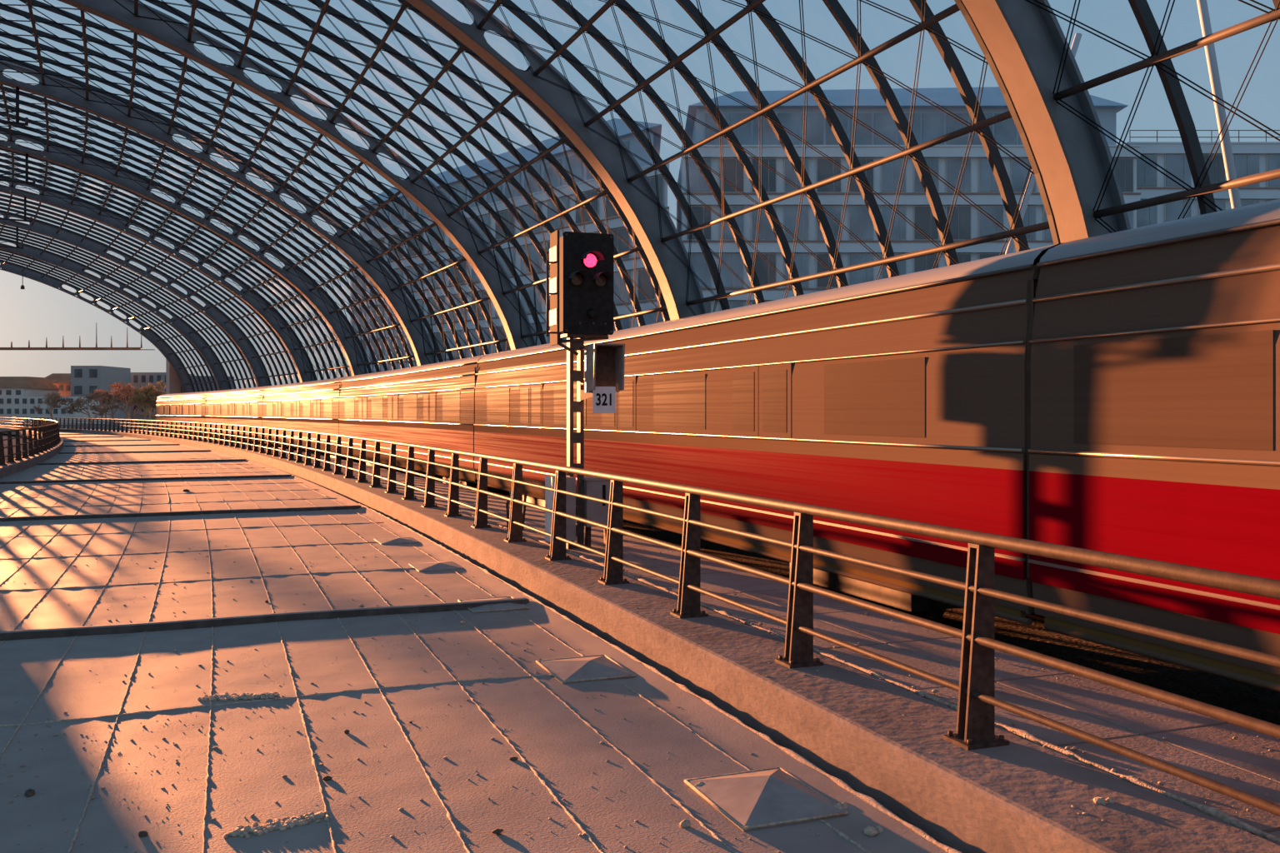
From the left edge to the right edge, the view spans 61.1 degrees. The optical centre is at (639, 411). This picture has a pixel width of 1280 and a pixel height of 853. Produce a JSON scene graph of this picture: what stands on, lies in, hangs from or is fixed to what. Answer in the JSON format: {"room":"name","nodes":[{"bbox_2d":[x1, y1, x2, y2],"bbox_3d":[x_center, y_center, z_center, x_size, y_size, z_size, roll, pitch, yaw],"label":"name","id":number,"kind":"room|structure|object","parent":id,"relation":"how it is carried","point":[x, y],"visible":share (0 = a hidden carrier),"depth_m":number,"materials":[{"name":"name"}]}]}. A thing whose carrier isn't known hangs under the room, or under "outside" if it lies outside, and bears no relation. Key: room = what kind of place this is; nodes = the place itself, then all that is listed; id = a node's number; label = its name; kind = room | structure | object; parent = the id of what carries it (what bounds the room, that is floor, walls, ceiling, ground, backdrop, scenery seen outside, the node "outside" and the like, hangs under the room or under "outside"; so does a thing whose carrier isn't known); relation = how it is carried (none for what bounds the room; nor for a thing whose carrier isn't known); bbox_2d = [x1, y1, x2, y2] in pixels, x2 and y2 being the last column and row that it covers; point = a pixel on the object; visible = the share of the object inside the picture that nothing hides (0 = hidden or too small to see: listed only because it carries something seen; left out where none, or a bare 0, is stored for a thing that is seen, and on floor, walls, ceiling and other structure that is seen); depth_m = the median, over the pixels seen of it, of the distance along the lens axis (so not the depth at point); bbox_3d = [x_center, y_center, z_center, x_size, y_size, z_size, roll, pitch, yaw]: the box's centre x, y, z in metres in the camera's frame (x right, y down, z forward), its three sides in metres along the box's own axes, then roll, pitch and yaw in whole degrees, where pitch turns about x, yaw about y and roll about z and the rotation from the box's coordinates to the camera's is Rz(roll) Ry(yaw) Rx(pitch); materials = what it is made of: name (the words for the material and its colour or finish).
{"room":"railway station","nodes":[
{"label":"railway station","id":0,"kind":"room"},
{"bbox_2d":[0,422,164,461],"bbox_3d":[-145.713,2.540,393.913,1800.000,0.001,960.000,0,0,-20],"label":"ground","id":1,"kind":"structure","parent":0,"point":[4,436],"depth_m":153.57,"materials":[{"name":"grey concrete"}]},
{"bbox_2d":[0,376,59,396],"bbox_3d":[-136.054,-2.507,236.800,15.370,10.094,17.343,0,0,-20],"label":"roof","id":2,"kind":"object","parent":1,"relation":"on","point":[9,386],"visible":0.4,"depth_m":232.91,"materials":[{"name":"tile"}]},
{"bbox_2d":[32,391,71,419],"bbox_3d":[-102.770,-0.493,189.710,6.662,6.126,7.926,0,0,-20],"label":"bare tree","id":3,"kind":"object","parent":1,"relation":"on","point":[54,397],"visible":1,"depth_m":189.40,"materials":[{"name":"plant"}]},
{"bbox_2d":[0,396,109,424],"bbox_3d":[-122.881,-0.218,222.000,25.022,5.517,20.590,0,0,-20],"label":"building","id":4,"kind":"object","parent":1,"relation":"on","point":[10,407],"visible":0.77,"depth_m":214.98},
{"bbox_2d":[45,373,70,396],"bbox_3d":[-135.192,-3.199,256.800,13.321,11.478,16.585,0,0,-20],"label":"building","id":5,"kind":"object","parent":1,"relation":"on","point":[62,381],"visible":0.18,"depth_m":250.12,"materials":[{"name":"brick"}]},
{"bbox_2d":[0,322,154,349],"bbox_3d":[-66.492,-3.586,118.188,25.469,12.252,9.771,0,0,-20],"label":"gantry","id":6,"kind":"object","parent":1,"relation":"on","point":[11,347],"visible":0.98,"depth_m":118.00,"materials":[{"name":"metal"}]},
{"bbox_2d":[62,388,109,424],"bbox_3d":[-103.473,-0.941,203.016,8.467,7.040,7.818,0,0,-20],"label":"tree","id":7,"kind":"object","parent":1,"relation":"on","point":[77,404],"visible":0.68,"depth_m":201.91,"materials":[{"name":"plant"}]},
{"bbox_2d":[70,365,130,422],"bbox_3d":[-122.769,-3.807,247.000,11.090,12.694,15.436,0,0,-20],"label":"building","id":8,"kind":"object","parent":1,"relation":"on","point":[84,379],"visible":0.55,"depth_m":240.01,"materials":[{"name":"grey concrete"}]},
{"bbox_2d":[81,385,137,425],"bbox_3d":[-91.885,-1.075,190.081,10.207,7.339,10.738,0,0,-20],"label":"tree","id":9,"kind":"object","parent":1,"relation":"on","point":[102,397],"visible":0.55,"depth_m":189.03,"materials":[{"name":"brown plant"}]},
{"bbox_2d":[105,381,163,427],"bbox_3d":[-81.302,-1.259,175.456,9.364,7.666,9.222,0,0,-20],"label":"tree","id":10,"kind":"object","parent":1,"relation":"on","point":[127,389],"visible":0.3,"depth_m":175.21,"materials":[{"name":"brown plant"}]},
{"bbox_2d":[128,379,165,428],"bbox_3d":[-71.931,-1.154,162.299,8.304,7.453,6.529,0,0,-20],"label":"tree","id":11,"kind":"object","parent":1,"relation":"on","point":[141,396],"visible":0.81,"depth_m":160.74,"materials":[{"name":"green plant"}]},
{"bbox_2d":[130,372,194,422],"bbox_3d":[-121.000,-3.430,267.000,20.614,11.940,18.959,0,0,-20],"label":"building","id":12,"kind":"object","parent":1,"relation":"on","point":[139,379],"visible":0.2,"depth_m":260.02,"materials":[{"name":"grey concrete"}]},
{"bbox_2d":[165,358,234,394],"bbox_3d":[-41.546,-1.260,102.417,5.952,7.400,2.651,0,0,-20],"label":"building","id":13,"kind":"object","parent":1,"relation":"on","point":[172,383],"visible":0.14,"depth_m":100.79,"materials":[{"name":"stone"}]},
{"bbox_2d":[348,118,669,375],"bbox_3d":[-14.003,-10.410,101.827,23.200,25.900,56.443,0,0,-20],"label":"office building","id":14,"kind":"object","parent":1,"relation":"on","point":[643,282],"visible":0.3,"depth_m":92.60,"materials":[{"name":"glass"}]},
{"bbox_2d":[676,86,1140,313],"bbox_3d":[18.712,-10.610,81.867,34.564,26.300,24.281,0,0,-20],"label":"office building","id":15,"kind":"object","parent":1,"relation":"on","point":[978,183],"visible":0.27,"depth_m":75.04,"materials":[{"name":"grey concrete"}]},
{"bbox_2d":[1005,32,1081,254],"bbox_3d":[13.568,-5.696,40.000,5.484,16.541,0.224,0,0,0],"label":"prop","id":16,"kind":"object","parent":1,"relation":"on","point":[1077,37],"visible":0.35,"depth_m":39.90,"materials":[{"name":"grey metal"}]},
{"bbox_2d":[1126,141,1279,227],"bbox_3d":[46.762,-8.540,85.868,26.029,22.160,21.124,0,0,-20],"label":"office building","id":17,"kind":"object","parent":1,"relation":"on","point":[1249,157],"visible":0.16,"depth_m":79.05,"materials":[{"name":"grey concrete"}]},
{"bbox_2d":[1129,130,1279,141],"bbox_3d":[47.000,-20.124,79.601,20.691,1.129,7.691,0,0,-20],"label":"roof railing","id":18,"kind":"object","parent":17,"relation":"on","point":[1157,137],"visible":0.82,"depth_m":79.57,"materials":[{"name":"silver metal"}]},
{"bbox_2d":[1196,0,1241,208],"bbox_3d":[16.396,-6.402,30.000,3.234,17.922,0.225,0,0,0],"label":"prop","id":19,"kind":"object","parent":1,"relation":"on","point":[1203,12],"visible":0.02,"depth_m":29.91,"materials":[{"name":"white metal"}]},
{"bbox_2d":[0,430,947,852],"bbox_3d":[-42.596,2.038,69.393,37.871,0.085,171.722,0,0,-20],"label":"floor","id":20,"kind":"structure","parent":0,"point":[570,754],"depth_m":7.44,"materials":[{"name":"grey concrete"}]},
{"bbox_2d":[24,789,34,797],"bbox_3d":[-3.236,2.027,5.750,0.056,0.047,0.049,0,0,31],"label":"clod","id":21,"kind":"object","parent":20,"relation":"on","point":[30,792],"visible":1,"depth_m":5.74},
{"bbox_2d":[0,427,63,478],"bbox_3d":[-46.792,2.038,69.113,26.616,0.605,158.108,0,0,-20],"label":"kerb","id":22,"kind":"object","parent":20,"relation":"on","point":[10,468],"visible":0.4,"depth_m":41.17,"materials":[{"name":"concrete"}]},
{"bbox_2d":[0,417,60,465],"bbox_3d":[-46.721,1.186,69.041,26.233,1.100,158.134,0,0,-20],"label":"railing","id":23,"kind":"object","parent":22,"relation":"on","point":[48,434],"visible":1,"depth_m":44.13,"materials":[{"name":"metal"}]},
{"bbox_2d":[60,434,93,434],"bbox_3d":[-50.117,2.020,95.277,4.047,0.080,1.371,0,0,-20],"label":"expansion joint","id":24,"kind":"object","parent":20,"relation":"on","point":[60,434],"visible":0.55,"depth_m":95.49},
{"bbox_2d":[61,436,122,438],"bbox_3d":[-43.335,2.020,85.233,4.737,0.080,1.368,0,0,-20],"label":"expansion joint","id":25,"kind":"object","parent":20,"relation":"on","point":[67,437],"visible":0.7,"depth_m":85.29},
{"bbox_2d":[63,440,149,441],"bbox_3d":[-36.881,2.020,74.970,5.427,0.080,1.318,0,0,-20],"label":"expansion joint","id":26,"kind":"object","parent":20,"relation":"on","point":[96,440],"visible":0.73,"depth_m":74.79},
{"bbox_2d":[64,444,179,446],"bbox_3d":[-30.776,2.020,64.514,6.186,0.080,0.214,0,0,-31],"label":"expansion joint","id":27,"kind":"object","parent":20,"relation":"on","point":[144,444],"visible":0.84,"depth_m":64.37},
{"bbox_2d":[58,450,210,454],"bbox_3d":[-25.027,2.020,53.875,6.861,0.080,0.211,0,0,-29],"label":"expansion joint","id":28,"kind":"object","parent":20,"relation":"on","point":[200,450],"visible":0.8,"depth_m":53.66,"materials":[{"name":"grey metal"}]},
{"bbox_2d":[37,459,245,464],"bbox_3d":[-19.637,2.014,43.059,7.548,0.092,0.212,0,0,-27],"label":"expansion joint","id":29,"kind":"object","parent":20,"relation":"on","point":[227,460],"visible":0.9,"depth_m":42.94,"materials":[{"name":"grey metal"}]},
{"bbox_2d":[138,830,148,837],"bbox_3d":[-2.389,2.034,5.208,0.045,0.035,0.039,0,0,-20],"label":"clod","id":30,"kind":"object","parent":20,"relation":"on","point":[143,833],"visible":1,"depth_m":5.20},
{"bbox_2d":[0,475,291,484],"bbox_3d":[-14.616,2.014,32.078,8.248,0.092,0.212,0,0,-25],"label":"expansion joint","id":31,"kind":"object","parent":20,"relation":"on","point":[258,476],"visible":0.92,"depth_m":31.97,"materials":[{"name":"grey metal"}]},
{"bbox_2d":[0,505,360,521],"bbox_3d":[-9.965,2.014,20.950,8.958,0.092,0.210,0,0,-23],"label":"expansion joint","id":32,"kind":"object","parent":20,"relation":"on","point":[336,507],"visible":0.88,"depth_m":21.24,"materials":[{"name":"grey metal"}]},
{"bbox_2d":[197,692,279,701],"bbox_3d":[-2.846,2.034,7.710,0.574,0.041,0.194,0,0,-2],"label":"moss strip","id":33,"kind":"object","parent":20,"relation":"on","point":[226,697],"visible":1,"depth_m":7.68,"materials":[{"name":"plant"}]},
{"bbox_2d":[0,597,529,640],"bbox_3d":[-5.569,2.014,9.738,9.413,0.092,0.212,0,0,-22],"label":"expansion joint","id":34,"kind":"object","parent":20,"relation":"on","point":[435,607],"visible":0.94,"depth_m":10.38,"materials":[{"name":"grey metal"}]},
{"bbox_2d":[222,811,329,838],"bbox_3d":[-1.780,2.034,5.326,0.518,0.037,0.176,0,0,-31],"label":"moss strip","id":35,"kind":"object","parent":20,"relation":"on","point":[271,826],"visible":1,"depth_m":5.30,"materials":[{"name":"grey plant"}]},
{"bbox_2d":[322,775,332,780],"bbox_3d":[-1.732,2.031,6.000,0.053,0.028,0.052,0,0,-1],"label":"clod","id":36,"kind":"object","parent":20,"relation":"on","point":[327,777],"visible":1,"depth_m":5.99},
{"bbox_2d":[374,537,419,544],"bbox_3d":[-3.833,2.015,17.035,0.607,0.050,0.747,0,0,-20],"label":"pyramid cover","id":37,"kind":"object","parent":20,"relation":"on","point":[397,540],"visible":1,"depth_m":16.87,"materials":[{"name":"grey metal"}]},
{"bbox_2d":[408,561,464,572],"bbox_3d":[-2.679,2.015,14.216,0.602,0.050,0.742,0,0,-20],"label":"pyramid cover","id":38,"kind":"object","parent":20,"relation":"on","point":[440,566],"visible":1,"depth_m":14.07,"materials":[{"name":"grey metal"}]},
{"bbox_2d":[457,596,529,613],"bbox_3d":[-1.548,2.010,11.387,0.612,0.060,0.754,0,0,-20],"label":"pyramid cover","id":39,"kind":"object","parent":20,"relation":"on","point":[501,607],"visible":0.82,"depth_m":11.16,"materials":[{"name":"grey metal"}]},
{"bbox_2d":[490,829,503,834],"bbox_3d":[-0.690,2.030,5.239,0.051,0.023,0.068,0,0,20],"label":"clod","id":40,"kind":"object","parent":20,"relation":"on","point":[496,831],"visible":1,"depth_m":5.23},
{"bbox_2d":[509,756,518,760],"bbox_3d":[-0.738,2.036,6.345,0.048,0.026,0.046,0,0,39],"label":"clod","id":41,"kind":"object","parent":20,"relation":"on","point":[512,758],"visible":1,"depth_m":6.33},
{"bbox_2d":[535,655,635,684],"bbox_3d":[-0.440,2.005,8.550,0.606,0.070,0.749,0,0,-20],"label":"pyramid cover","id":42,"kind":"object","parent":20,"relation":"on","point":[598,667],"visible":1,"depth_m":8.42,"materials":[{"name":"grey metal"}]},
{"bbox_2d":[0,451,1279,852],"bbox_3d":[-12.551,1.888,28.573,10.533,0.340,56.165,0,0,-22],"label":"moss","id":43,"kind":"object","parent":20,"relation":"on","point":[1216,813],"visible":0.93,"depth_m":7.31,"materials":[{"name":"green plant"}]},
{"bbox_2d":[0,511,1279,852],"bbox_3d":[-3.587,1.889,10.384,10.003,0.323,15.292,0,0,-20],"label":"grit","id":44,"kind":"object","parent":20,"relation":"on","point":[1074,748],"visible":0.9,"depth_m":6.48,"materials":[{"name":"grey stone"}]},
{"bbox_2d":[680,820,691,828],"bbox_3d":[0.220,2.030,5.324,0.052,0.049,0.045,0,0,-20],"label":"clod","id":45,"kind":"object","parent":20,"relation":"on","point":[685,823],"visible":1,"depth_m":5.31,"materials":[{"name":"grey stone"}]},
{"bbox_2d":[474,564,948,846],"bbox_3d":[-42.285,2.090,69.552,37.558,0.001,171.805,0,0,-20],"label":"gutter","id":46,"kind":"object","parent":20,"relation":"on","point":[937,840],"visible":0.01,"depth_m":7.11,"materials":[{"name":"black metal"}]},
{"bbox_2d":[683,767,848,831],"bbox_3d":[0.645,1.982,5.703,0.600,0.115,0.744,0,0,-20],"label":"pyramid cover","id":47,"kind":"object","parent":20,"relation":"on","point":[770,797],"visible":1,"depth_m":5.56,"materials":[{"name":"grey metal"}]},
{"bbox_2d":[833,802,854,809],"bbox_3d":[1.045,2.030,5.555,0.142,0.058,0.086,0,0,-20],"label":"lump","id":48,"kind":"object","parent":20,"relation":"on","point":[844,805],"visible":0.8,"depth_m":5.53,"materials":[{"name":"grey stone"}]},
{"bbox_2d":[862,825,883,836],"bbox_3d":[1.130,2.032,5.240,0.113,0.057,0.079,0,0,-33],"label":"lump","id":49,"kind":"object","parent":20,"relation":"on","point":[869,831],"visible":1,"depth_m":5.21,"materials":[{"name":"grey stone"}]},
{"bbox_2d":[0,425,1279,845],"bbox_3d":[-41.412,2.072,71.446,38.945,0.635,170.751,0,0,-20],"label":"walkway slab","id":50,"kind":"object","parent":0,"point":[1194,744],"visible":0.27,"depth_m":6.84,"materials":[{"name":"concrete"}]},
{"bbox_2d":[545,475,575,549],"bbox_3d":[-1.016,1.292,13.848,0.318,0.935,0.330,0,0,-20],"label":"base cabinet","id":51,"kind":"object","parent":50,"relation":"on","point":[549,481],"visible":0.48,"depth_m":13.74,"materials":[{"name":"metal"}]},
{"bbox_2d":[545,230,624,548],"bbox_3d":[-0.725,-0.275,13.811,0.860,4.060,0.790,0,0,-20],"label":"signal","id":52,"kind":"object","parent":50,"relation":"on","point":[580,285],"visible":0.99,"depth_m":13.86,"materials":[{"name":"metal"}]},
{"bbox_2d":[568,270,589,279],"bbox_3d":[-0.772,-1.727,13.703,0.218,0.116,0.240,0,0,-20],"label":"hood","id":53,"kind":"object","parent":52,"relation":"attached to","point":[572,274],"depth_m":13.78,"materials":[{"name":"black metal"}]},
{"bbox_2d":[580,250,604,260],"bbox_3d":[-0.603,-1.985,13.766,0.248,0.129,0.240,0,0,-20],"label":"hood","id":54,"kind":"object","parent":52,"relation":"attached to","point":[585,255],"depth_m":13.84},
{"bbox_2d":[592,271,614,280],"bbox_3d":[-0.472,-1.727,13.814,0.218,0.116,0.240,0,0,-20],"label":"hood","id":55,"kind":"object","parent":52,"relation":"attached to","point":[597,276],"depth_m":13.89,"materials":[{"name":"black metal"}]},
{"bbox_2d":[584,343,624,392],"bbox_3d":[-0.447,-0.548,13.717,0.404,0.607,0.420,0,0,-20],"label":"box","id":56,"kind":"object","parent":52,"relation":"attached to","point":[604,362],"depth_m":13.77,"materials":[{"name":"grey metal"}]},
{"bbox_2d":[582,476,610,547],"bbox_3d":[-0.554,1.308,14.093,0.420,0.905,0.340,0,0,-20],"label":"base cabinet","id":57,"kind":"object","parent":50,"relation":"on","point":[597,487],"visible":0.6,"depth_m":13.95,"materials":[{"name":"metal"}]},
{"bbox_2d":[0,425,1279,852],"bbox_3d":[-41.959,2.038,69.829,38.093,0.605,172.097,0,0,-20],"label":"kerb","id":58,"kind":"object","parent":50,"relation":"on","point":[849,723],"visible":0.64,"depth_m":6.27,"materials":[{"name":"concrete"}]},
{"bbox_2d":[505,490,526,530],"bbox_3d":[-1.800,1.415,15.786,0.314,0.644,0.044,0,0,-20],"label":"cable loop","id":59,"kind":"object","parent":58,"relation":"on","point":[523,492],"visible":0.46,"depth_m":15.75,"materials":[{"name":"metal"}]},
{"bbox_2d":[11,416,1279,816],"bbox_3d":[-35.638,1.186,64.969,29.288,1.100,148.595,0,0,-20],"label":"railing","id":60,"kind":"object","parent":58,"relation":"on","point":[977,702],"visible":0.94,"depth_m":6.92,"materials":[{"name":"metal"}]},
{"bbox_2d":[1093,797,1114,805],"bbox_3d":[2.059,1.731,4.800,0.092,0.039,0.061,0,0,7],"label":"clod","id":61,"kind":"object","parent":58,"relation":"on","point":[1100,801],"visible":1,"depth_m":4.79,"materials":[{"name":"grey stone"}]},
{"bbox_2d":[239,441,1279,725],"bbox_3d":[-37.844,2.310,73.230,44.175,0.100,175.622,0,0,-20],"label":"track bed","id":62,"kind":"object","parent":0,"point":[1260,703],"visible":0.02,"depth_m":10.00,"materials":[{"name":"brown gravel"}]},
{"bbox_2d":[0,261,193,393],"bbox_3d":[-64.144,-5.907,84.329,54.872,16.493,16.586,0,0,-20],"label":"arch","id":63,"kind":"object","parent":62,"relation":"on","point":[151,337],"visible":0.65,"depth_m":97.04,"materials":[{"name":"paint"}]},
{"bbox_2d":[20,274,24,289],"bbox_3d":[-52.607,-11.058,92.312,0.304,1.250,0.320,0,0,-20],"label":"hanging lamp","id":64,"kind":"object","parent":63,"relation":"hanging from","point":[22,286],"visible":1,"depth_m":92.26,"materials":[{"name":"metal"}]},
{"bbox_2d":[0,243,217,392],"bbox_3d":[-60.766,-5.844,79.882,57.780,16.336,25.976,0,0,-20],"label":"lattice","id":65,"kind":"object","parent":63,"relation":"attached to","point":[8,258],"visible":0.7,"depth_m":92.37,"materials":[{"name":"paint"}]},
{"bbox_2d":[0,239,229,390],"bbox_3d":[-57.470,-5.907,74.975,55.350,16.493,14.807,0,0,-20],"label":"arch","id":66,"kind":"object","parent":62,"relation":"on","point":[217,371],"visible":0.73,"depth_m":86.87,"materials":[{"name":"paint"}]},
{"bbox_2d":[0,220,256,389],"bbox_3d":[-54.259,-5.844,70.416,57.873,16.336,24.277,0,0,-20],"label":"lattice","id":67,"kind":"object","parent":66,"relation":"attached to","point":[2,228],"visible":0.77,"depth_m":82.06,"materials":[{"name":"paint"}]},
{"bbox_2d":[0,212,269,387],"bbox_3d":[-51.104,-5.907,65.408,55.769,16.493,13.011,0,0,-20],"label":"arch","id":68,"kind":"object","parent":62,"relation":"on","point":[257,371],"visible":0.68,"depth_m":76.38,"materials":[{"name":"paint"}]},
{"bbox_2d":[0,227,23,249],"bbox_3d":[-42.317,-11.463,70.759,3.489,1.400,0.860,0,0,-20],"label":"hanger","id":69,"kind":"object","parent":68,"relation":"hanging from","point":[17,228],"visible":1,"depth_m":71.47,"materials":[{"name":"paint"}]},
{"bbox_2d":[0,184,299,385],"bbox_3d":[-48.063,-5.844,60.742,57.904,16.336,22.552,0,0,-20],"label":"lattice","id":70,"kind":"object","parent":68,"relation":"attached to","point":[10,197],"visible":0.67,"depth_m":71.56,"materials":[{"name":"paint"}]},
{"bbox_2d":[0,177,314,382],"bbox_3d":[-45.055,-5.907,55.547,57.040,16.493,0.921,0,0,-31],"label":"arch","id":71,"kind":"object","parent":62,"relation":"on","point":[270,320],"visible":0.63,"depth_m":65.74,"materials":[{"name":"paint"}]},
{"bbox_2d":[0,196,32,222],"bbox_3d":[-36.084,-11.463,60.697,3.555,1.400,0.118,0,0,-31],"label":"hanger","id":72,"kind":"object","parent":71,"relation":"hanging from","point":[25,197],"visible":1,"depth_m":61.37,"materials":[{"name":"paint"}]},
{"bbox_2d":[0,140,350,381],"bbox_3d":[-42.078,-5.843,50.428,56.802,16.336,12.430,0,0,-30],"label":"lattice","id":73,"kind":"object","parent":71,"relation":"attached to","point":[131,215],"visible":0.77,"depth_m":60.84,"materials":[{"name":"paint"}]},
{"bbox_2d":[0,130,368,375],"bbox_3d":[-39.319,-5.907,45.585,57.040,16.493,0.921,0,0,-29],"label":"arch","id":74,"kind":"object","parent":62,"relation":"on","point":[64,160],"visible":0.71,"depth_m":55.00,"materials":[{"name":"paint"}]},
{"bbox_2d":[0,153,35,184],"bbox_3d":[-30.184,-11.463,50.440,3.555,1.400,0.119,0,0,-29],"label":"hanger","id":75,"kind":"object","parent":74,"relation":"hanging from","point":[26,172],"visible":1,"depth_m":51.08,"materials":[{"name":"paint"}]},
{"bbox_2d":[0,73,415,373],"bbox_3d":[-36.511,-5.843,40.372,56.802,16.336,12.430,0,0,-28],"label":"lattice","id":76,"kind":"object","parent":74,"relation":"attached to","point":[4,89],"visible":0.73,"depth_m":49.95,"materials":[{"name":"paint"}]},
{"bbox_2d":[0,60,437,365],"bbox_3d":[-33.910,-5.907,35.442,57.040,16.493,0.921,0,0,-27],"label":"arch","id":77,"kind":"object","parent":62,"relation":"on","point":[62,95],"visible":0.85,"depth_m":44.23,"materials":[{"name":"paint"}]},
{"bbox_2d":[0,86,28,125],"bbox_3d":[-24.622,-11.463,39.996,3.555,1.400,0.119,0,0,-27],"label":"hanger","id":78,"kind":"object","parent":77,"relation":"hanging from","point":[26,123],"visible":1,"depth_m":40.59,"materials":[{"name":"paint"}]},
{"bbox_2d":[0,0,509,363],"bbox_3d":[-31.273,-5.843,30.139,56.802,16.336,12.492,0,0,-26],"label":"lattice","id":79,"kind":"object","parent":77,"relation":"attached to","point":[34,18],"visible":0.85,"depth_m":39.14,"materials":[{"name":"paint"}]},
{"bbox_2d":[57,0,535,349],"bbox_3d":[-28.835,-5.907,25.127,57.040,16.493,0.921,0,0,-25],"label":"arch","id":80,"kind":"object","parent":62,"relation":"on","point":[159,32],"visible":0.72,"depth_m":34.12,"materials":[{"name":"paint"}]},
{"bbox_2d":[114,0,670,347],"bbox_3d":[-26.372,-5.843,19.741,56.800,16.336,12.492,0,0,-24],"label":"lattice","id":81,"kind":"object","parent":80,"relation":"attached to","point":[447,65],"visible":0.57,"depth_m":29.12,"materials":[{"name":"paint"}]},
{"bbox_2d":[405,0,708,320],"bbox_3d":[-24.098,-5.907,14.652,57.040,16.493,0.921,0,0,-23],"label":"arch","id":82,"kind":"object","parent":62,"relation":"on","point":[557,103],"visible":0.56,"depth_m":24.44,"materials":[{"name":"paint"}]},
{"bbox_2d":[460,0,1049,315],"bbox_3d":[-21.811,-5.843,9.190,56.802,16.336,12.490,0,0,-22],"label":"lattice","id":83,"kind":"object","parent":82,"relation":"attached to","point":[929,21],"visible":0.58,"depth_m":18.93,"materials":[{"name":"paint"}]},
{"bbox_2d":[302,450,1044,620],"bbox_3d":[-36.364,2.225,70.434,35.739,0.030,169.350,0,0,-20],"label":"track rail","id":84,"kind":"object","parent":62,"relation":"on","point":[1027,614],"visible":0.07,"depth_m":11.80,"materials":[{"name":"metal"}]},
{"bbox_2d":[954,0,1130,244],"bbox_3d":[-19.704,-5.907,4.029,57.040,16.493,0.921,0,0,-22],"label":"arch","id":85,"kind":"object","parent":62,"relation":"on","point":[1022,43],"visible":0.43,"depth_m":13.65,"materials":[{"name":"paint"}]},
{"bbox_2d":[1025,0,1279,233],"bbox_3d":[-17.598,-5.843,-1.489,56.872,16.336,12.733,0,0,-20],"label":"lattice","id":86,"kind":"object","parent":85,"relation":"attached to","point":[1203,190],"visible":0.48,"depth_m":12.33,"materials":[{"name":"paint"}]},
{"bbox_3d":[-37.541,2.225,69.674,35.604,0.030,168.742,0,0,-20],"label":"track rail","id":87,"kind":"object","parent":62,"relation":"on","visible":0},
{"bbox_2d":[155,199,1279,692],"bbox_3d":[-15.287,0.362,44.825,15.472,3.744,104.688,0,0,-20],"label":"train","id":88,"kind":"object","parent":87,"relation":"on","point":[1117,392],"visible":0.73,"depth_m":9.49,"materials":[{"name":"paint"}]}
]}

